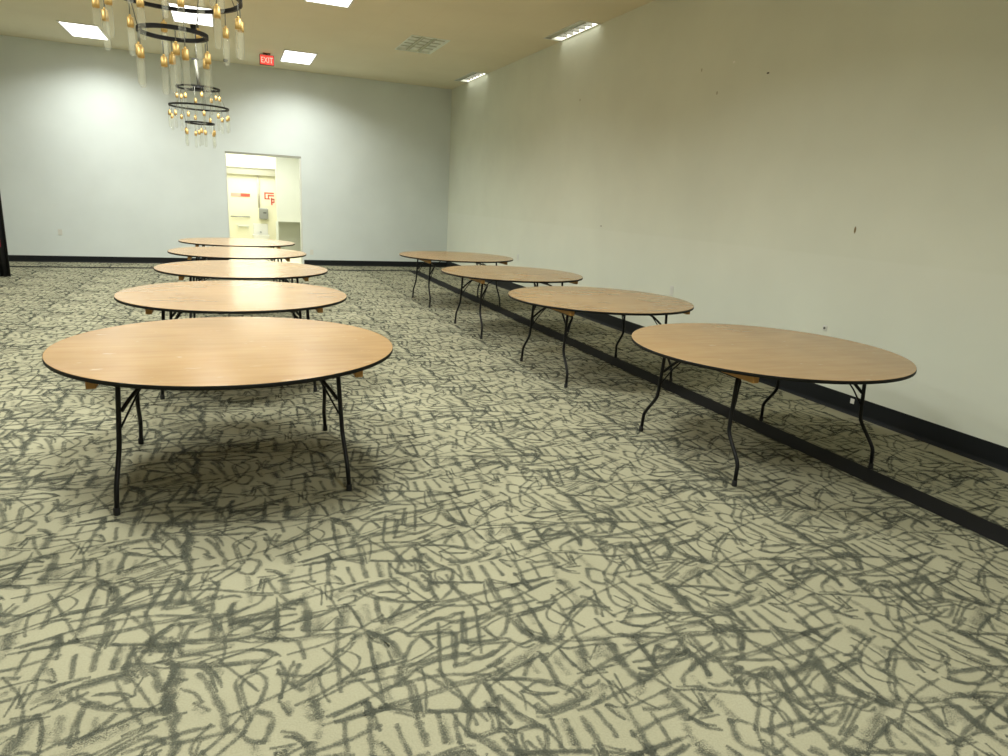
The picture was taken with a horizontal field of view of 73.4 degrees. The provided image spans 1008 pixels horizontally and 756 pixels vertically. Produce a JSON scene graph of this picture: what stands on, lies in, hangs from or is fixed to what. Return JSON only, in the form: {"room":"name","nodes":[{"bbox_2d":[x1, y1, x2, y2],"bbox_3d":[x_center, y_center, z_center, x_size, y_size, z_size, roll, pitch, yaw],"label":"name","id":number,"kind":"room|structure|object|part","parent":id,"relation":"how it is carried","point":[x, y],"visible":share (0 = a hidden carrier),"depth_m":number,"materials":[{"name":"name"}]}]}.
{"room":"event hall","nodes":[
{"label":"event hall","id":0,"kind":"room"},
{"bbox_2d":[0,35,451,263],"bbox_3d":[-6.488,-4.530,14.192,11.164,4.220,0.150,-3,16,-23],"label":"wall","id":1,"kind":"structure","parent":0,"point":[91,152],"depth_m":14.10,"materials":[{"name":"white paint"}]},
{"bbox_2d":[8,255,445,266],"bbox_3d":[-6.564,-2.530,14.630,11.161,0.125,0.021,-3,16,-23],"label":"baseboard","id":2,"kind":"structure","parent":1,"relation":"attached to","point":[15,258],"depth_m":14.29,"materials":[{"name":"black plastic"}]},
{"bbox_2d":[225,151,300,158],"bbox_3d":[-5.217,-4.838,14.668,1.559,0.040,0.157,-3,16,-23],"label":"trim","id":3,"kind":"structure","parent":1,"relation":"attached to","point":[228,152],"depth_m":14.60,"materials":[{"name":"grey paint"}]},
{"bbox_2d":[225,153,302,263],"bbox_3d":[-5.279,-3.691,14.966,1.559,2.335,0.156,-3,16,-23],"label":"door frame","id":4,"kind":"structure","parent":1,"relation":"in","point":[300,179],"depth_m":15.08,"materials":[{"name":"white paint"}]},
{"bbox_2d":[226,153,276,248],"bbox_3d":[-6.679,-4.900,18.508,3.600,2.750,0.120,-3,16,-22],"label":"wall","id":5,"kind":"structure","parent":0,"point":[236,183],"depth_m":18.35,"materials":[{"name":"beige paint"}]},
{"bbox_2d":[231,193,249,196],"bbox_3d":[-7.109,-4.945,18.243,0.480,0.085,0.018,-3,16,-22],"label":"wall sign","id":6,"kind":"object","parent":5,"relation":"attached to","point":[232,194],"visible":1,"depth_m":18.24,"materials":[{"name":"red plastic"}]},
{"bbox_2d":[226,166,275,176],"bbox_3d":[-6.597,-5.560,18.219,3.600,0.200,0.125,-3,16,-22],"label":"trim","id":7,"kind":"structure","parent":5,"relation":"attached to","point":[230,169],"depth_m":18.11,"materials":[{"name":"beige"}]},
{"bbox_2d":[257,176,259,207],"bbox_3d":[-6.670,-5.055,18.371,0.070,0.840,0.050,-3,16,-22],"label":"conduit pipe","id":8,"kind":"object","parent":5,"relation":"attached to","point":[258,184],"visible":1,"depth_m":18.35,"materials":[{"name":"beige metal"}]},
{"bbox_2d":[253,223,267,234],"bbox_3d":[-6.708,-4.092,18.640,0.380,0.320,0.030,-3,16,-22],"label":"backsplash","id":9,"kind":"structure","parent":5,"relation":"attached to","point":[257,228],"depth_m":18.62,"materials":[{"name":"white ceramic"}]},
{"bbox_2d":[253,223,269,247],"bbox_3d":[-6.666,-3.862,18.560,0.430,0.720,0.320,-3,16,-22],"label":"sink","id":10,"kind":"object","parent":5,"relation":"attached to","point":[260,231],"visible":0.91,"depth_m":18.59,"materials":[{"name":"white ceramic"}]},
{"bbox_2d":[253,234,269,238],"bbox_3d":[-6.666,-3.858,18.561,0.430,0.150,0.320,-3,16,-22],"label":"basin","id":11,"kind":"object","parent":10,"relation":"in","point":[256,236],"depth_m":18.43,"materials":[{"name":"white ceramic"}]},
{"bbox_2d":[259,208,267,219],"bbox_3d":[-6.582,-4.495,18.518,0.230,0.297,0.138,-3,16,-22],"label":"paper towel dispenser","id":12,"kind":"object","parent":5,"relation":"attached to","point":[263,212],"visible":1,"depth_m":18.46,"materials":[{"name":"grey metal"}]},
{"bbox_2d":[263,191,275,206],"bbox_3d":[-6.431,-4.903,18.534,0.320,0.410,0.014,-3,16,-22],"label":"wall sign","id":13,"kind":"object","parent":5,"relation":"attached to","point":[269,200],"visible":1,"depth_m":18.53,"materials":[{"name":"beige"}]},
{"bbox_2d":[231,257,300,263],"bbox_3d":[-6.098,-3.089,17.257,3.840,0.058,3.700,-3,16,-22],"label":"floor","id":14,"kind":"structure","parent":0,"point":[292,260],"depth_m":16.23,"materials":[{"name":"beige paint"}]},
{"bbox_2d":[275,157,299,239],"bbox_3d":[-5.117,-4.497,17.462,1.500,2.660,0.100,-3,16,-22],"label":"wall partition","id":15,"kind":"structure","parent":0,"point":[286,169],"depth_m":17.18,"materials":[{"name":"white paint"}]},
{"bbox_2d":[278,222,300,250],"bbox_3d":[-5.606,-3.660,17.721,0.595,0.860,0.300,-3,16,-22],"label":"wainscoting","id":16,"kind":"structure","parent":15,"relation":"attached to","point":[288,231],"depth_m":17.79,"materials":[{"name":"grey paint"}]},
{"bbox_2d":[0,0,653,88],"bbox_3d":[-2.846,-4.035,5.025,11.457,0.001,20.620,-3,16,-22],"label":"ceiling","id":17,"kind":"structure","parent":0,"point":[360,40],"depth_m":10.73,"materials":[{"name":"paint"}]},
{"bbox_2d":[56,20,109,40],"bbox_3d":[-7.242,-5.991,11.676,0.600,0.014,1.220,-3,16,-22],"label":"recessed light","id":18,"kind":"object","parent":17,"relation":"in","point":[74,29],"visible":1,"depth_m":11.62,"materials":[{"name":"white plastic"}]},
{"bbox_2d":[92,0,244,96],"bbox_3d":[-2.262,-2.915,4.540,0.930,1.860,0.929,-3,16,-22],"label":"chandelier","id":19,"kind":"object","parent":17,"relation":"hanging from","point":[239,26],"visible":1,"depth_m":4.72,"materials":[{"name":"black metal"}]},
{"bbox_2d":[92,0,101,36],"bbox_3d":[-2.669,-2.413,4.425,0.045,0.355,0.044,-3,16,-22],"label":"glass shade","id":20,"kind":"object","parent":19,"relation":"attached to","point":[95,3],"depth_m":4.41,"materials":[{"name":"clear glass"}]},
{"bbox_2d":[101,0,110,46],"bbox_3d":[-2.738,-2.443,4.648,0.045,0.355,0.044,-3,16,-22],"label":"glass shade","id":21,"kind":"object","parent":19,"relation":"attached to","point":[105,17],"depth_m":4.62,"materials":[{"name":"clear glass"}]},
{"bbox_2d":[104,0,114,36],"bbox_3d":[-2.501,-2.350,4.277,0.045,0.355,0.044,-3,16,-22],"label":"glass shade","id":22,"kind":"object","parent":19,"relation":"attached to","point":[107,2],"depth_m":4.27,"materials":[{"name":"clear glass"}]},
{"bbox_2d":[127,1,135,55],"bbox_3d":[-2.684,-2.512,4.864,0.045,0.355,0.044,-3,16,-22],"label":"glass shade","id":23,"kind":"object","parent":19,"relation":"attached to","point":[130,21],"depth_m":4.84,"materials":[{"name":"clear glass"}]},
{"bbox_2d":[135,30,144,84],"bbox_3d":[-2.490,-2.196,4.621,0.045,0.355,0.044,-3,16,-22],"label":"glass shade","id":24,"kind":"object","parent":19,"relation":"attached to","point":[138,43],"depth_m":4.59,"materials":[{"name":"grey"}]},
{"bbox_2d":[136,0,145,39],"bbox_3d":[-2.275,-2.310,4.232,0.045,0.355,0.044,-3,16,-22],"label":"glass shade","id":25,"kind":"object","parent":19,"relation":"attached to","point":[139,3],"depth_m":4.21,"materials":[{"name":"clear glass"}]},
{"bbox_2d":[137,31,146,84],"bbox_3d":[-2.459,-2.159,4.583,0.045,0.355,0.044,-3,16,-22],"label":"glass shade","id":26,"kind":"object","parent":19,"relation":"attached to","point":[140,50],"depth_m":4.56,"materials":[{"name":"grey"}]},
{"bbox_2d":[160,41,168,86],"bbox_3d":[-2.450,-2.235,4.879,0.045,0.355,0.044,-3,16,-22],"label":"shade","id":27,"kind":"object","parent":19,"relation":"attached to","point":[164,63],"depth_m":4.85,"materials":[{"name":"grey"}]},
{"bbox_2d":[161,9,168,59],"bbox_3d":[-2.524,-2.561,5.027,0.045,0.355,0.044,-3,16,-22],"label":"glass shade","id":28,"kind":"object","parent":19,"relation":"attached to","point":[163,21],"depth_m":5.00,"materials":[{"name":"clear glass"}]},
{"bbox_2d":[169,41,176,91],"bbox_3d":[-2.403,-2.265,4.905,0.045,0.355,0.044,-3,16,-22],"label":"socket","id":29,"kind":"object","parent":19,"relation":"attached to","point":[171,54],"depth_m":4.88,"materials":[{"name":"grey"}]},
{"bbox_2d":[172,29,181,84],"bbox_3d":[-2.198,-2.159,4.540,0.045,0.355,0.044,-3,16,-22],"label":"glass shade","id":30,"kind":"object","parent":19,"relation":"attached to","point":[176,48],"depth_m":4.51,"materials":[{"name":"grey"}]},
{"bbox_2d":[177,0,185,36],"bbox_3d":[-2.051,-2.345,4.293,0.045,0.355,0.044,-3,16,-22],"label":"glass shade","id":31,"kind":"object","parent":19,"relation":"attached to","point":[180,3],"depth_m":4.27,"materials":[{"name":"clear glass"}]},
{"bbox_2d":[182,33,190,89],"bbox_3d":[-2.154,-2.141,4.578,0.045,0.355,0.044,-3,16,-22],"label":"glass shade","id":32,"kind":"object","parent":19,"relation":"attached to","point":[185,52],"depth_m":4.55,"materials":[{"name":"clear glass"}]},
{"bbox_2d":[196,16,202,66],"bbox_3d":[-2.303,-2.538,5.103,0.045,0.355,0.044,-3,16,-22],"label":"glass shade","id":33,"kind":"object","parent":19,"relation":"attached to","point":[197,36],"depth_m":5.08,"materials":[{"name":"clear glass"}]},
{"bbox_2d":[203,44,210,96],"bbox_3d":[-2.145,-2.217,4.874,0.045,0.355,0.044,-3,16,-22],"label":"socket","id":34,"kind":"object","parent":19,"relation":"attached to","point":[207,66],"depth_m":4.85,"materials":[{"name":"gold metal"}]},
{"bbox_2d":[204,40,212,91],"bbox_3d":[-2.111,-2.228,4.824,0.045,0.355,0.044,-3,16,-22],"label":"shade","id":35,"kind":"object","parent":19,"relation":"attached to","point":[207,57],"depth_m":4.80,"materials":[{"name":"clear glass"}]},
{"bbox_2d":[213,0,221,46],"bbox_3d":[-1.892,-2.365,4.463,0.045,0.355,0.044,-3,16,-22],"label":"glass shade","id":36,"kind":"object","parent":19,"relation":"attached to","point":[216,9],"depth_m":4.44,"materials":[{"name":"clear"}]},
{"bbox_2d":[223,13,229,64],"bbox_3d":[-2.076,-2.527,5.050,0.045,0.355,0.044,-3,16,-22],"label":"glass shade","id":37,"kind":"object","parent":19,"relation":"attached to","point":[225,30],"depth_m":5.02,"materials":[{"name":"clear glass"}]},
{"bbox_2d":[235,3,242,58],"bbox_3d":[-1.840,-2.405,4.687,0.045,0.355,0.044,-3,16,-22],"label":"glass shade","id":38,"kind":"object","parent":19,"relation":"attached to","point":[238,24],"depth_m":4.66,"materials":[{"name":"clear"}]},
{"bbox_2d":[237,8,244,58],"bbox_3d":[-1.905,-2.493,4.894,0.045,0.355,0.044,-3,16,-22],"label":"glass shade","id":39,"kind":"object","parent":19,"relation":"attached to","point":[239,9],"depth_m":4.88,"materials":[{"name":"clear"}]},
{"bbox_2d":[167,2,214,26],"bbox_3d":[-4.697,-5.466,10.184,0.600,0.014,1.220,-3,16,-22],"label":"recessed light","id":40,"kind":"object","parent":17,"relation":"in","point":[190,18],"visible":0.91,"depth_m":10.28,"materials":[{"name":"white plastic"}]},
{"bbox_2d":[168,24,229,147],"bbox_3d":[-5.022,-4.765,11.097,0.930,1.860,0.929,-3,16,-22],"label":"chandelier","id":41,"kind":"object","parent":17,"relation":"hanging from","point":[199,88],"visible":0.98,"depth_m":11.09,"materials":[{"name":"metal"}]},
{"bbox_2d":[259,53,273,65],"bbox_3d":[-4.486,-6.028,12.787,0.261,0.212,0.060,-3,16,-22],"label":"exit sign","id":42,"kind":"object","parent":17,"relation":"hanging from","point":[267,59],"visible":1,"depth_m":12.76,"materials":[{"name":"red plastic"}]},
{"bbox_2d":[279,49,317,64],"bbox_3d":[-3.953,-6.149,12.974,0.600,0.014,1.220,-3,16,-22],"label":"recessed light","id":43,"kind":"object","parent":17,"relation":"in","point":[291,56],"visible":1,"depth_m":12.92,"materials":[{"name":"white plastic"}]},
{"bbox_2d":[304,0,353,7],"bbox_3d":[-2.190,-4.934,8.656,0.600,0.014,1.220,-3,16,-22],"label":"recessed light","id":44,"kind":"object","parent":17,"relation":"in","point":[340,3],"visible":1,"depth_m":9.10,"materials":[{"name":"white plastic"}]},
{"bbox_2d":[395,35,450,53],"bbox_3d":[-1.385,-5.613,11.360,0.640,0.044,1.240,-3,16,-22],"label":"ceiling vent","id":45,"kind":"object","parent":17,"relation":"attached to","point":[414,43],"visible":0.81,"depth_m":11.42,"materials":[{"name":"white metal"}]},
{"bbox_3d":[-1.476,-5.609,11.324,0.040,0.028,1.190,-3,16,-22],"label":"louvre blade","id":46,"kind":"part","parent":45,"relation":"part of","materials":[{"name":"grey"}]},
{"bbox_3d":[-1.294,-5.618,11.396,0.040,0.028,1.190,-3,16,-22],"label":"louvre blade","id":47,"kind":"part","parent":45,"relation":"part of","materials":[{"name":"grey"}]},
{"bbox_2d":[454,72,487,81],"bbox_3d":[-0.700,-6.318,14.065,0.320,0.123,1.230,-3,16,-22],"label":"ceiling light","id":48,"kind":"object","parent":17,"relation":"attached to","point":[468,77],"visible":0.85,"depth_m":14.11,"materials":[{"name":"white plastic"}]},
{"bbox_2d":[543,20,599,40],"bbox_3d":[0.982,-5.158,9.943,0.320,0.123,1.230,-3,16,-22],"label":"ceiling light","id":49,"kind":"object","parent":17,"relation":"attached to","point":[580,26],"visible":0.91,"depth_m":9.97,"materials":[{"name":"grey plastic"}]},
{"bbox_2d":[0,261,1007,755],"bbox_3d":[-2.998,-0.009,5.901,11.557,0.002,20.370,-3,16,-22],"label":"floor","id":50,"kind":"structure","parent":0,"point":[510,565],"depth_m":3.24,"materials":[{"name":"beige carpet"}]},
{"bbox_2d":[0,194,10,276],"bbox_3d":[-8.563,-2.857,10.825,0.900,2.455,0.400,-3,16,-22],"label":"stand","id":51,"kind":"object","parent":50,"relation":"on","point":[4,259],"visible":1,"depth_m":11.11,"materials":[{"name":"black metal"}]},
{"bbox_2d":[42,317,392,515],"bbox_3d":[-1.593,0.167,4.014,1.835,0.756,1.835,-3,16,-22],"label":"folding table","id":52,"kind":"object","parent":50,"relation":"on","point":[206,353],"visible":1,"depth_m":3.67,"materials":[{"name":"brown wood"}]},
{"bbox_3d":[-1.953,0.317,3.401,0.044,0.712,0.174,1,15,-9],"label":"leg","id":53,"kind":"part","parent":52,"relation":"part of","materials":[{"name":"black paint"}]},
{"bbox_3d":[-1.855,0.062,3.581,0.081,0.322,0.389,15,18,38],"label":"lock rod","id":54,"kind":"part","parent":52,"relation":"part of","materials":[{"name":"black paint"}]},
{"bbox_3d":[-2.287,0.087,4.218,0.044,0.712,0.174,-7,18,-34],"label":"leg","id":55,"kind":"part","parent":52,"relation":"part of","materials":[{"name":"black paint"}]},
{"bbox_3d":[-1.234,0.037,4.633,0.044,0.712,0.174,1,15,-9],"label":"leg","id":56,"kind":"part","parent":52,"relation":"part of","materials":[{"name":"black paint"}]},
{"bbox_3d":[-1.117,0.027,3.872,0.389,0.322,0.081,5,15,6],"label":"lock rod","id":57,"kind":"part","parent":52,"relation":"part of","materials":[{"name":"black paint"}]},
{"bbox_3d":[-0.901,0.267,3.816,0.044,0.712,0.174,-7,18,-34],"label":"leg","id":58,"kind":"part","parent":52,"relation":"part of","materials":[{"name":"black paint"}]},
{"bbox_2d":[114,280,346,399],"bbox_3d":[-2.309,-0.358,5.888,1.835,0.756,1.835,-3,16,-22],"label":"folding table","id":59,"kind":"object","parent":50,"relation":"on","point":[221,296],"visible":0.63,"depth_m":5.58,"materials":[{"name":"brown wood"}]},
{"bbox_3d":[-2.669,-0.207,5.275,0.044,0.712,0.174,1,15,-9],"label":"leg","id":60,"kind":"part","parent":59,"relation":"part of","materials":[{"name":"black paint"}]},
{"bbox_3d":[-1.616,-0.258,5.690,0.044,0.712,0.174,-7,18,-34],"label":"leg","id":61,"kind":"part","parent":59,"relation":"part of","materials":[{"name":"black paint"}]},
{"bbox_2d":[167,246,305,281],"bbox_3d":[-3.786,-1.431,9.714,1.835,0.756,1.835,-3,16,-22],"label":"folding table","id":62,"kind":"object","parent":50,"relation":"on","point":[244,253],"visible":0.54,"depth_m":9.41,"materials":[{"name":"brown wood"}]},
{"bbox_2d":[178,238,294,281],"bbox_3d":[-4.524,-1.948,11.554,1.835,0.756,1.835,-3,16,-22],"label":"folding table","id":63,"kind":"object","parent":50,"relation":"on","point":[224,242],"visible":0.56,"depth_m":11.25,"materials":[{"name":"brown wood"}]},
{"bbox_2d":[154,260,327,318],"bbox_3d":[-2.971,-0.884,7.778,1.835,0.756,1.835,-3,16,-22],"label":"folding table","id":64,"kind":"object","parent":50,"relation":"on","point":[208,269],"visible":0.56,"depth_m":7.49,"materials":[{"name":"brown wood"}]},
{"bbox_2d":[399,251,512,307],"bbox_3d":[-0.784,-1.608,11.025,1.835,0.756,1.835,-3,16,-22],"label":"folding table","id":65,"kind":"object","parent":50,"relation":"on","point":[426,256],"visible":0.84,"depth_m":10.73,"materials":[{"name":"brown wood"}]},
{"bbox_3d":[-1.477,-1.687,11.229,0.044,0.712,0.174,-7,18,-34],"label":"leg","id":66,"kind":"part","parent":65,"relation":"part of","materials":[{"name":"black paint"}]},
{"bbox_3d":[-1.144,-1.457,10.412,0.044,0.712,0.174,1,15,-9],"label":"leg","id":67,"kind":"part","parent":65,"relation":"part of","materials":[{"name":"black paint"}]},
{"bbox_3d":[-0.091,-1.508,10.827,0.044,0.712,0.174,-7,18,-34],"label":"leg","id":68,"kind":"part","parent":65,"relation":"part of","materials":[{"name":"black paint"}]},
{"bbox_2d":[441,265,582,338],"bbox_3d":[0.085,-1.004,8.876,1.835,0.756,1.835,-3,16,-22],"label":"folding table","id":69,"kind":"object","parent":50,"relation":"on","point":[477,273],"visible":0.8,"depth_m":8.57,"materials":[{"name":"brown wood"}]},
{"bbox_3d":[-0.608,-1.083,9.079,0.044,0.712,0.174,-7,18,-34],"label":"leg","id":70,"kind":"part","parent":69,"relation":"part of","materials":[{"name":"black paint"}]},
{"bbox_3d":[-0.275,-0.853,8.262,0.044,0.712,0.174,1,15,-9],"label":"leg","id":71,"kind":"part","parent":69,"relation":"part of","materials":[{"name":"black paint"}]},
{"bbox_2d":[508,286,693,387],"bbox_3d":[0.938,-0.436,6.867,1.835,0.756,1.835,-3,16,-22],"label":"folding table","id":72,"kind":"object","parent":50,"relation":"on","point":[567,300],"visible":0.92,"depth_m":6.59,"materials":[{"name":"brown wood"}]},
{"bbox_3d":[0.244,-0.515,7.070,0.044,0.712,0.174,-7,18,-34],"label":"leg","id":73,"kind":"part","parent":72,"relation":"part of","materials":[{"name":"black paint"}]},
{"bbox_3d":[0.578,-0.285,6.253,0.044,0.712,0.174,1,15,-9],"label":"leg","id":74,"kind":"part","parent":72,"relation":"part of","materials":[{"name":"black paint"}]},
{"bbox_3d":[1.297,-0.566,7.486,0.044,0.712,0.174,1,15,-9],"label":"leg","id":75,"kind":"part","parent":72,"relation":"part of","materials":[{"name":"black paint"}]},
{"bbox_3d":[1.630,-0.336,6.669,0.044,0.712,0.174,-7,18,-34],"label":"leg","id":76,"kind":"part","parent":72,"relation":"part of","materials":[{"name":"black paint"}]},
{"bbox_2d":[631,323,916,486],"bbox_3d":[1.796,0.147,4.798,1.835,0.756,1.835,-3,16,-22],"label":"folding table","id":77,"kind":"object","parent":50,"relation":"on","point":[747,353],"visible":1,"depth_m":4.49,"materials":[{"name":"brown wood"}]},
{"bbox_3d":[1.102,0.068,5.002,0.044,0.712,0.174,-7,18,-34],"label":"leg","id":78,"kind":"part","parent":77,"relation":"part of","materials":[{"name":"black paint"}]},
{"bbox_3d":[1.340,-0.091,4.842,0.389,0.322,0.081,5,15,6],"label":"lock rod","id":79,"kind":"part","parent":77,"relation":"part of","materials":[{"name":"black paint"}]},
{"bbox_3d":[1.436,0.298,4.185,0.044,0.712,0.174,1,15,-9],"label":"leg","id":80,"kind":"part","parent":77,"relation":"part of","materials":[{"name":"black paint"}]},
{"bbox_3d":[2.155,0.017,5.417,0.044,0.712,0.174,1,15,-9],"label":"leg","id":81,"kind":"part","parent":77,"relation":"part of","materials":[{"name":"black paint"}]},
{"bbox_3d":[2.273,0.007,4.657,0.389,0.322,0.081,5,15,6],"label":"lock rod","id":82,"kind":"part","parent":77,"relation":"part of","materials":[{"name":"black paint"}]},
{"bbox_3d":[2.489,0.247,4.600,0.044,0.712,0.174,-7,18,-34],"label":"leg","id":83,"kind":"part","parent":77,"relation":"part of","materials":[{"name":"black paint"}]},
{"bbox_2d":[447,0,1007,447],"bbox_3d":[2.293,-2.351,7.624,0.150,4.220,20.370,-3,16,-22],"label":"wall","id":84,"kind":"structure","parent":0,"point":[795,165],"depth_m":6.47,"materials":[{"name":"grey paint"}]},
{"bbox_2d":[669,286,673,295],"bbox_3d":[2.035,-1.061,8.219,0.008,0.116,0.072,-3,16,-22],"label":"wall outlet","id":85,"kind":"object","parent":84,"relation":"attached to","point":[671,287],"visible":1,"depth_m":8.21,"materials":[{"name":"white plastic"}]},
{"bbox_2d":[446,262,1007,472],"bbox_3d":[2.196,-0.327,7.885,0.020,0.165,19.888,-3,16,-22],"label":"baseboard","id":86,"kind":"structure","parent":84,"relation":"attached to","point":[982,451],"depth_m":5.55,"materials":[{"name":"black plastic"}]}
]}

